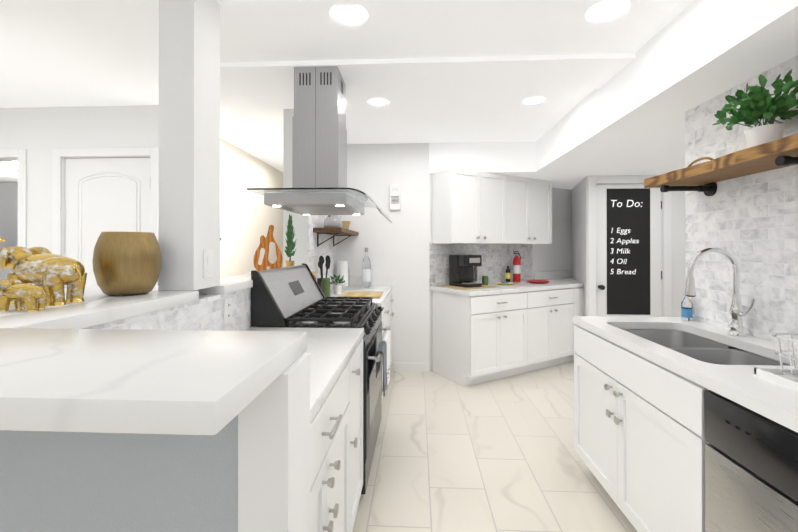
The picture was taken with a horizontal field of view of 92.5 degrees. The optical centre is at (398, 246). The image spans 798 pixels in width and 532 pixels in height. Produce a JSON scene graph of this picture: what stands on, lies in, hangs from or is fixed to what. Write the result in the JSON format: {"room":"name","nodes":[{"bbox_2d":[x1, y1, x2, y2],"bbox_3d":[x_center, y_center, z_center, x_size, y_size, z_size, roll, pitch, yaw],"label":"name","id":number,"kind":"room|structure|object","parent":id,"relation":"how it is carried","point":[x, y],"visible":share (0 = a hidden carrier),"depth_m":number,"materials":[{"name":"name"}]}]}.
{"room":"kitchen","nodes":[
{"label":"kitchen","id":0,"kind":"room"},
{"bbox_2d":[0,161,17,292],"bbox_3d":[-3.924,0.132,4.017,2.400,2.420,0.115,0,0,3],"label":"wall","id":1,"kind":"structure","parent":0,"point":[6,170],"depth_m":3.96,"materials":[{"name":"white paint"}]},
{"bbox_2d":[0,176,17,248],"bbox_3d":[-4.028,-0.268,3.943,0.560,0.900,0.035,0,0,3],"label":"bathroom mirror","id":2,"kind":"object","parent":1,"relation":"attached to","point":[9,209],"visible":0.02,"depth_m":3.95,"materials":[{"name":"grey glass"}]},
{"bbox_2d":[8,161,17,169],"bbox_3d":[-3.731,-0.818,3.875,0.500,0.090,0.145,0,0,3],"label":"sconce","id":3,"kind":"object","parent":1,"relation":"attached to","point":[13,165],"visible":0.15,"depth_m":3.83,"materials":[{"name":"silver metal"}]},
{"bbox_2d":[0,105,158,284],"bbox_3d":[-3.816,0.115,3.159,3.900,2.450,0.120,0,0,3],"label":"wall","id":4,"kind":"structure","parent":0,"point":[39,134],"depth_m":3.05,"materials":[{"name":"white paint"}]},
{"bbox_2d":[0,147,157,288],"bbox_3d":[-2.872,0.282,3.104,1.980,2.115,0.136,0,0,3],"label":"trim","id":5,"kind":"structure","parent":4,"relation":"attached to","point":[8,155],"depth_m":3.03,"materials":[{"name":"white wood"}]},
{"bbox_2d":[65,157,149,287],"bbox_3d":[-2.318,0.313,3.067,0.733,2.037,0.046,0,0,3],"label":"room door","id":6,"kind":"structure","parent":4,"relation":"in","point":[107,194],"depth_m":3.06,"materials":[{"name":"white wood"}]},
{"bbox_2d":[0,353,309,531],"bbox_3d":[-0.510,0.773,0.714,0.660,1.120,0.130,0,0,3],"label":"wall","id":7,"kind":"structure","parent":0,"point":[246,468],"depth_m":0.65,"materials":[{"name":"grey paint"}]},
{"bbox_2d":[220,138,282,277],"bbox_3d":[-1.842,0.119,4.850,0.120,2.450,3.450,0,0,3],"label":"wall","id":8,"kind":"structure","parent":0,"point":[247,218],"depth_m":4.45,"materials":[{"name":"beige paint"}]},
{"bbox_2d":[199,109,307,298],"bbox_3d":[-0.814,0.116,3.539,0.200,2.450,5.730,0,0,3],"label":"wall","id":9,"kind":"structure","parent":0,"point":[300,226],"depth_m":3.09,"materials":[{"name":"white paint"}]},
{"bbox_2d":[0,273,306,434],"bbox_3d":[-0.760,0.196,1.766,1.240,0.040,2.625,0,0,3],"label":"countertop","id":10,"kind":"structure","parent":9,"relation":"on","point":[62,369],"depth_m":0.55,"materials":[{"name":"stone"}]},
{"bbox_2d":[0,279,46,311],"bbox_3d":[-1.047,0.126,1.035,0.178,0.096,0.063,0,0,-1],"label":"elephant","id":11,"kind":"object","parent":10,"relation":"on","point":[19,293],"visible":1,"depth_m":1.02},
{"bbox_2d":[0,238,86,305],"bbox_3d":[-1.148,0.074,1.195,0.371,0.201,0.132,0,0,11],"label":"elephant","id":12,"kind":"object","parent":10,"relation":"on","point":[49,272],"visible":0.98,"depth_m":1.14},
{"bbox_2d":[92,232,161,295],"bbox_3d":[-0.988,0.063,1.395,0.206,0.225,0.206,0,0,3],"label":"vase","id":13,"kind":"object","parent":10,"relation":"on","point":[126,263],"visible":1,"depth_m":1.32,"materials":[{"name":"brown metal"}]},
{"bbox_2d":[158,0,219,289],"bbox_3d":[-0.880,-0.454,1.616,0.145,1.260,0.200,0,0,3],"label":"column","id":14,"kind":"structure","parent":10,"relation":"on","point":[189,149],"depth_m":1.52,"materials":[{"name":"white paint"}]},
{"bbox_2d":[203,250,212,278],"bbox_3d":[-0.803,0.076,1.611,0.009,0.117,0.072,0,0,3],"label":"light switch","id":15,"kind":"object","parent":14,"relation":"attached to","point":[207,263],"visible":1,"depth_m":1.60,"materials":[{"name":"white plastic"}]},
{"bbox_2d":[253,225,282,270],"bbox_3d":[-0.865,0.022,2.524,0.182,0.325,0.032,0,0,-17],"label":"sculpture","id":16,"kind":"object","parent":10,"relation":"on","point":[266,241],"visible":0.85,"depth_m":2.51,"materials":[{"name":"orange wood"}]},
{"bbox_2d":[284,215,296,266],"bbox_3d":[-0.834,-0.034,2.925,0.095,0.427,0.105,0,0,3],"label":"cypress","id":17,"kind":"object","parent":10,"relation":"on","point":[290,242],"visible":1,"depth_m":2.91,"materials":[{"name":"green plant"}]},
{"bbox_2d":[84,288,256,330],"bbox_3d":[-0.788,0.330,1.935,0.008,0.226,2.290,0,0,3],"label":"wall tile","id":18,"kind":"structure","parent":9,"relation":"attached to","point":[207,313],"depth_m":1.53,"materials":[{"name":"stone"}]},
{"bbox_2d":[224,297,231,324],"bbox_3d":[-0.788,0.298,1.763,0.008,0.117,0.072,0,0,3],"label":"outlet","id":19,"kind":"object","parent":18,"relation":"attached to","point":[227,310],"visible":1,"depth_m":1.75,"materials":[{"name":"white plastic"}]},
{"bbox_2d":[308,215,336,288],"bbox_3d":[-0.706,-0.331,3.615,0.008,1.556,1.070,0,0,3],"label":"wall tile","id":20,"kind":"structure","parent":9,"relation":"attached to","point":[324,250],"depth_m":3.45,"materials":[{"name":"stone"}]},
{"bbox_2d":[313,228,358,246],"bbox_3d":[-0.578,-0.074,3.663,0.241,0.160,0.940,0,0,3],"label":"shelf","id":21,"kind":"object","parent":9,"relation":"attached to","point":[338,232],"visible":0.98,"depth_m":3.33,"materials":[{"name":"brown wood"}]},
{"bbox_2d":[323,215,342,227],"bbox_3d":[-0.579,-0.249,3.439,0.170,0.190,0.226,0,0,23],"label":"kettle","id":22,"kind":"object","parent":21,"relation":"on","point":[332,221],"visible":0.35,"depth_m":3.35,"materials":[{"name":"silver metal"}]},
{"bbox_2d":[342,220,350,228],"bbox_3d":[-0.572,-0.206,3.773,0.190,0.105,0.190,0,0,3],"label":"basket","id":23,"kind":"object","parent":21,"relation":"on","point":[346,224],"visible":0.25,"depth_m":3.71,"materials":[{"name":"beige wicker"}]},
{"bbox_2d":[337,143,428,370],"bbox_3d":[-0.276,0.117,4.188,1.209,2.450,0.120,0,0,3],"label":"wall","id":24,"kind":"structure","parent":0,"point":[398,249],"depth_m":4.12,"materials":[{"name":"white paint"}]},
{"bbox_2d":[390,185,400,209],"bbox_3d":[-0.041,-0.523,4.103,0.120,0.270,0.031,0,0,3],"label":"door chime","id":25,"kind":"object","parent":24,"relation":"attached to","point":[395,197],"visible":0.98,"depth_m":4.09,"materials":[{"name":"white plastic"}]},
{"bbox_2d":[394,362,428,371],"bbox_3d":[0.135,1.297,4.099,0.380,0.090,0.012,0,0,3],"label":"baseboard","id":26,"kind":"structure","parent":24,"relation":"attached to","point":[403,366],"depth_m":4.08,"materials":[{"name":"white wood"}]},
{"bbox_2d":[0,0,797,189],"bbox_3d":[-1.156,-1.203,1.962,9.570,0.820,9.320,0,0,3],"label":"ceiling","id":27,"kind":"structure","parent":0,"point":[455,83],"depth_m":2.26,"materials":[{"name":"white paint"}]},
{"bbox_2d":[247,66,391,222],"bbox_3d":[-0.424,-0.628,2.435,0.705,0.910,0.900,0,0,3],"label":"range hood","id":28,"kind":"object","parent":27,"relation":"hanging from","point":[319,158],"visible":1,"depth_m":2.30,"materials":[{"name":"silver metal"}]},
{"bbox_2d":[329,5,367,25],"bbox_3d":[-0.241,-1.111,1.837,0.188,0.004,0.188,0,0,3],"label":"recessed light","id":29,"kind":"object","parent":27,"relation":"in","point":[350,15],"visible":0.92,"depth_m":1.83,"materials":[{"name":"white"}]},
{"bbox_2d":[367,98,389,106],"bbox_3d":[-0.157,-1.108,2.944,0.175,0.004,0.175,0,0,3],"label":"recessed light","id":30,"kind":"object","parent":27,"relation":"in","point":[379,102],"visible":1,"depth_m":2.94,"materials":[{"name":"white"}]},
{"bbox_2d":[522,96,545,104],"bbox_3d":[1.028,-1.108,2.917,0.175,0.004,0.175,0,0,3],"label":"recessed light","id":31,"kind":"object","parent":27,"relation":"in","point":[535,100],"visible":1,"depth_m":2.90,"materials":[{"name":"white"}]},
{"bbox_2d":[585,0,629,22],"bbox_3d":[0.984,-1.111,1.808,0.188,0.004,0.188,0,0,3],"label":"recessed light","id":32,"kind":"object","parent":27,"relation":"in","point":[605,11],"visible":1,"depth_m":1.80,"materials":[{"name":"white"}]},
{"bbox_2d":[352,361,636,531],"bbox_3d":[-1.121,1.362,1.963,9.800,0.050,9.500,0,0,3],"label":"floor","id":33,"kind":"structure","parent":0,"point":[499,455],"depth_m":2.36,"materials":[{"name":"tile"}]},
{"bbox_2d":[251,263,389,500],"bbox_3d":[-0.418,0.734,2.432,0.672,1.208,0.898,0,0,3],"label":"stove","id":34,"kind":"object","parent":33,"relation":"on","point":[291,297],"visible":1,"depth_m":2.18,"materials":[{"name":"black metal"}]},
{"bbox_2d":[376,341,386,396],"bbox_3d":[-0.098,0.710,2.229,0.050,0.255,0.233,0,0,3],"label":"towel","id":35,"kind":"object","parent":34,"relation":"hanging from","point":[382,348],"visible":0.92,"depth_m":2.21,"materials":[{"name":"grey fabric"}]},
{"bbox_2d":[380,330,390,389],"bbox_3d":[-0.084,0.736,2.507,0.049,0.305,0.320,0,0,3],"label":"towel","id":36,"kind":"object","parent":34,"relation":"hanging from","point":[386,338],"visible":0.83,"depth_m":2.45,"materials":[{"name":"white fabric"}]},
{"bbox_2d":[310,338,362,531],"bbox_3d":[-0.491,0.898,1.380,0.629,0.874,1.200,0,0,3],"label":"base cabinet","id":37,"kind":"object","parent":33,"relation":"on","point":[336,455],"visible":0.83,"depth_m":1.38,"materials":[{"name":"white wood"}]},
{"bbox_2d":[243,327,363,423],"bbox_3d":[-0.509,0.441,1.383,0.601,0.040,1.201,0,0,3],"label":"countertop","id":38,"kind":"structure","parent":37,"relation":"on","point":[331,351],"depth_m":1.51,"materials":[{"name":"stone"}]},
{"bbox_2d":[381,291,393,399],"bbox_3d":[-0.387,0.904,3.508,0.629,0.874,1.235,0,0,3],"label":"base cabinet","id":39,"kind":"object","parent":33,"relation":"on","point":[387,314],"visible":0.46,"depth_m":3.56,"materials":[{"name":"white wood"}]},
{"bbox_2d":[330,276,391,306],"bbox_3d":[-0.405,0.397,3.511,0.601,0.140,1.237,0,0,3],"label":"countertop","id":40,"kind":"structure","parent":39,"relation":"on","point":[382,284],"depth_m":3.95,"materials":[{"name":"stone"}]},
{"bbox_2d":[317,255,330,287],"bbox_3d":[-0.640,0.252,3.254,0.116,0.346,0.110,0,0,3],"label":"utensils","id":41,"kind":"object","parent":40,"relation":"on","point":[321,262],"visible":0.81,"depth_m":3.24,"materials":[{"name":"black plastic"}]},
{"bbox_2d":[321,278,329,296],"bbox_3d":[-0.595,0.345,3.102,0.076,0.160,0.075,0,0,3],"label":"jar","id":42,"kind":"object","parent":40,"relation":"on","point":[325,285],"visible":0.71,"depth_m":3.07,"materials":[{"name":"green"}]},
{"bbox_2d":[330,274,344,293],"bbox_3d":[-0.550,0.335,3.405,0.129,0.180,0.159,0,0,-38],"label":"herb pot","id":43,"kind":"object","parent":40,"relation":"on","point":[337,288],"visible":0.98,"depth_m":3.38,"materials":[{"name":"white ceramic"}]},
{"bbox_2d":[337,256,349,287],"bbox_3d":[-0.592,0.264,3.993,0.150,0.325,0.150,0,0,3],"label":"paper towel","id":44,"kind":"object","parent":40,"relation":"on","point":[342,268],"visible":0.88,"depth_m":3.94,"materials":[{"name":"white paper"}]},
{"bbox_2d":[338,291,382,298],"bbox_3d":[-0.317,0.416,3.263,0.340,0.018,0.330,0,0,3],"label":"cutting board","id":45,"kind":"object","parent":40,"relation":"on","point":[377,295],"visible":0.85,"depth_m":3.21,"materials":[{"name":"brown wood"}]},
{"bbox_2d":[362,248,370,286],"bbox_3d":[-0.341,0.222,4.001,0.091,0.410,0.091,0,0,3],"label":"bottle","id":46,"kind":"object","parent":40,"relation":"on","point":[366,272],"visible":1,"depth_m":3.96,"materials":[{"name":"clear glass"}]},
{"bbox_2d":[432,290,531,386],"bbox_3d":[0.865,0.905,4.035,0.811,0.874,0.622,0,0,-30],"label":"base cabinet","id":47,"kind":"object","parent":33,"relation":"on","point":[480,339],"depth_m":3.78,"materials":[{"name":"white wood"}]},
{"bbox_2d":[532,287,575,370],"bbox_3d":[1.477,0.906,4.391,0.812,0.874,0.622,0,0,-30],"label":"base cabinet","id":48,"kind":"object","parent":33,"relation":"on","point":[553,310],"depth_m":4.16,"materials":[{"name":"white wood"}]},
{"bbox_2d":[430,270,582,295],"bbox_3d":[1.515,0.399,4.416,2.356,0.140,0.631,0,0,-30],"label":"countertop","id":49,"kind":"structure","parent":48,"relation":"on","point":[562,279],"depth_m":4.16,"materials":[{"name":"stone"}]},
{"bbox_2d":[437,285,497,289],"bbox_3d":[0.723,0.424,4.029,0.480,0.006,0.430,0,0,-30],"label":"mat","id":50,"kind":"object","parent":49,"relation":"on","point":[465,288],"visible":0.67,"depth_m":3.89,"materials":[{"name":"beige wood"}]},
{"bbox_2d":[449,254,481,287],"bbox_3d":[0.731,0.256,4.051,0.275,0.330,0.302,0,0,-30],"label":"coffee maker","id":51,"kind":"object","parent":50,"relation":"on","point":[462,270],"visible":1,"depth_m":3.99,"materials":[{"name":"black plastic"}]},
{"bbox_2d":[482,276,487,284],"bbox_3d":[0.951,0.378,4.215,0.068,0.100,0.068,0,0,-30],"label":"jar","id":52,"kind":"object","parent":49,"relation":"on","point":[484,280],"visible":0.94,"depth_m":4.19,"materials":[{"name":"green"}]},
{"bbox_2d":[496,281,513,284],"bbox_3d":[1.185,0.413,4.270,0.200,0.030,0.200,0,0,-30],"label":"dish","id":53,"kind":"object","parent":49,"relation":"on","point":[505,283],"visible":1,"depth_m":4.22,"materials":[{"name":"yellow"}]},
{"bbox_2d":[506,266,509,281],"bbox_3d":[1.305,0.334,4.571,0.057,0.190,0.056,0,0,-30],"label":"bottle","id":54,"kind":"object","parent":49,"relation":"on","point":[507,274],"visible":0.92,"depth_m":4.55,"materials":[{"name":"glass"}]},
{"bbox_2d":[513,251,520,281],"bbox_3d":[1.424,0.246,4.606,0.121,0.365,0.091,0,0,-30],"label":"fire extinguisher","id":55,"kind":"object","parent":49,"relation":"on","point":[516,268],"visible":1,"depth_m":4.57,"materials":[{"name":"red metal"}]},
{"bbox_2d":[526,280,549,282],"bbox_3d":[1.622,0.416,4.454,0.266,0.024,0.266,0,0,-30],"label":"plate","id":56,"kind":"object","parent":49,"relation":"on","point":[538,281],"visible":1,"depth_m":4.49,"materials":[{"name":"red ceramic"}]},
{"bbox_2d":[576,287,583,315],"bbox_3d":[1.882,0.907,4.628,0.236,0.874,0.622,0,0,-30],"label":"base cabinet","id":57,"kind":"object","parent":33,"relation":"on","point":[579,290],"depth_m":4.39,"materials":[{"name":"white wood"}]},
{"bbox_2d":[574,357,709,531],"bbox_3d":[1.345,1.006,1.764,0.636,0.660,1.040,0,0,3],"label":"base cabinet","id":58,"kind":"object","parent":33,"relation":"on","point":[640,441],"depth_m":1.60,"materials":[{"name":"white wood"}]},
{"bbox_2d":[572,316,797,432],"bbox_3d":[1.296,0.440,0.792,0.641,0.040,3.010,0,0,3],"label":"countertop","id":59,"kind":"structure","parent":58,"relation":"on","point":[744,386],"depth_m":1.45,"materials":[{"name":"stone"}]},
{"bbox_2d":[681,296,692,320],"bbox_3d":[1.638,0.346,2.172,0.053,0.155,0.053,0,0,3],"label":"soap bottle","id":60,"kind":"object","parent":59,"relation":"on","point":[686,309],"visible":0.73,"depth_m":2.15,"materials":[{"name":"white plastic"}]},
{"bbox_2d":[625,330,789,365],"bbox_3d":[1.326,0.566,1.736,0.420,0.202,0.790,0,0,3],"label":"sink","id":61,"kind":"object","parent":59,"relation":"in","point":[699,348],"visible":0.19,"depth_m":1.74,"materials":[{"name":"silver metal"}]},
{"bbox_2d":[685,247,756,336],"bbox_3d":[1.494,0.214,1.774,0.264,0.416,0.136,0,0,3],"label":"faucet","id":62,"kind":"object","parent":59,"relation":"on","point":[737,312],"visible":1,"depth_m":1.80,"materials":[{"name":"silver metal"}]},
{"bbox_2d":[754,333,797,391],"bbox_3d":[1.360,0.348,0.980,0.430,0.143,0.510,0,0,3],"label":"dish rack","id":63,"kind":"object","parent":59,"relation":"on","point":[785,377],"visible":1,"depth_m":1.19,"materials":[{"name":"white plastic"}]},
{"bbox_2d":[704,390,797,531],"bbox_3d":[1.295,0.898,0.945,0.630,0.872,0.591,0,0,3],"label":"dishwasher","id":64,"kind":"object","parent":33,"relation":"on","point":[751,470],"visible":0.98,"depth_m":1.09,"materials":[{"name":"silver metal"}]},
{"bbox_2d":[429,173,571,370],"bbox_3d":[1.331,0.119,4.755,2.400,2.450,0.120,0,0,-30],"label":"wall","id":65,"kind":"structure","parent":0,"point":[556,255],"depth_m":5.14,"materials":[{"name":"white paint"}]},
{"bbox_2d":[432,168,511,243],"bbox_3d":[0.791,-0.405,4.166,0.811,0.754,0.336,0,0,-30],"label":"upper cabinet","id":66,"kind":"object","parent":65,"relation":"attached to","point":[472,207],"depth_m":4.00,"materials":[{"name":"white wood"}]},
{"bbox_2d":[429,243,531,287],"bbox_3d":[1.018,0.206,4.498,1.600,0.486,0.008,0,0,-30],"label":"wall tile","id":67,"kind":"structure","parent":65,"relation":"attached to","point":[497,259],"depth_m":4.51,"materials":[{"name":"stone"}]},
{"bbox_2d":[444,257,448,267],"bbox_3d":[0.521,0.182,4.199,0.072,0.117,0.008,0,0,-30],"label":"electrical outlet","id":68,"kind":"object","parent":67,"relation":"attached to","point":[446,262],"visible":1,"depth_m":4.20,"materials":[{"name":"white plastic"}]},
{"bbox_2d":[512,176,551,243],"bbox_3d":[1.403,-0.404,4.522,0.812,0.754,0.336,0,0,-30],"label":"upper cabinet","id":69,"kind":"object","parent":65,"relation":"attached to","point":[531,198],"depth_m":4.40,"materials":[{"name":"white wood"}]},
{"bbox_2d":[571,176,587,315],"bbox_3d":[2.304,0.279,4.808,0.104,2.130,1.164,0,0,17],"label":"wall","id":70,"kind":"structure","parent":0,"point":[579,190],"depth_m":4.57,"materials":[{"name":"white paint"}]},
{"bbox_2d":[603,175,685,316],"bbox_3d":[2.897,0.278,4.284,1.400,2.130,0.120,0,0,3],"label":"wall","id":71,"kind":"structure","parent":0,"point":[678,252],"depth_m":4.22,"materials":[{"name":"white paint"}]},
{"bbox_2d":[596,184,661,316],"bbox_3d":[2.559,0.321,4.241,0.722,2.027,0.122,0,0,3],"label":"pantry door","id":72,"kind":"structure","parent":71,"relation":"in","point":[638,293],"depth_m":4.26,"materials":[{"name":"white"}]},
{"bbox_2d":[611,228,629,234],"bbox_3d":[2.476,-0.167,4.261,0.208,0.078,0.001,0,0,3],"label":"chalk line","id":73,"kind":"object","parent":72,"relation":"attached to","point":[622,231],"visible":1,"depth_m":4.26,"materials":[{"name":"white"}]},
{"bbox_2d":[611,248,629,253],"bbox_3d":[2.470,0.054,4.261,0.219,0.060,0.001,0,0,3],"label":"chalk line","id":74,"kind":"object","parent":72,"relation":"attached to","point":[621,251],"visible":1,"depth_m":4.26,"materials":[{"name":"white"}]},
{"bbox_2d":[610,269,635,273],"bbox_3d":[2.499,0.284,4.259,0.280,0.059,0.001,0,0,3],"label":"chalk line","id":75,"kind":"object","parent":72,"relation":"attached to","point":[622,271],"visible":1,"depth_m":4.26,"materials":[{"name":"white"}]},
{"bbox_2d":[611,238,638,244],"bbox_3d":[2.514,-0.052,4.259,0.312,0.078,0.001,0,0,3],"label":"chalk line","id":76,"kind":"object","parent":72,"relation":"attached to","point":[633,241],"visible":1,"depth_m":4.26,"materials":[{"name":"white"}]},
{"bbox_2d":[611,200,641,206],"bbox_3d":[2.539,-0.476,4.259,0.343,0.079,0.001,0,0,3],"label":"chalk title","id":77,"kind":"object","parent":72,"relation":"attached to","point":[627,203],"visible":1,"depth_m":4.26,"materials":[{"name":"white"}]},
{"bbox_2d":[588,175,671,316],"bbox_3d":[2.562,0.280,4.292,0.900,2.125,0.136,0,0,3],"label":"trim","id":78,"kind":"structure","parent":71,"relation":"attached to","point":[666,197],"depth_m":4.23,"materials":[{"name":"white wood"}]},
{"bbox_3d":[2.587,0.268,0.795,1.920,2.130,7.120,0,0,3],"label":"wall","id":79,"kind":"structure","parent":0,"visible":0},
{"bbox_2d":[644,133,797,195],"bbox_3d":[1.529,-0.329,1.724,0.266,0.120,0.970,0,0,3],"label":"shelf","id":80,"kind":"object","parent":79,"relation":"attached to","point":[704,177],"visible":1,"depth_m":1.70,"materials":[{"name":"brown wood"}]},
{"bbox_2d":[688,157,713,166],"bbox_3d":[1.553,-0.421,1.968,0.180,0.066,0.260,0,0,3],"label":"tray","id":81,"kind":"object","parent":80,"relation":"on","point":[696,160],"visible":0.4,"depth_m":1.97,"materials":[{"name":"brown wood"}]},
{"bbox_2d":[712,70,797,147],"bbox_3d":[1.509,-0.542,1.589,0.297,0.306,0.305,0,0,3],"label":"potted plant","id":82,"kind":"object","parent":80,"relation":"on","point":[758,103],"visible":0.98,"depth_m":1.56,"materials":[{"name":"green plant"}]},
{"bbox_2d":[685,55,797,347],"bbox_3d":[1.584,-0.181,0.019,0.008,1.236,4.470,0,0,3],"label":"wall tile","id":83,"kind":"structure","parent":79,"relation":"attached to","point":[749,223],"depth_m":1.84,"materials":[{"name":"tile"}]}
]}

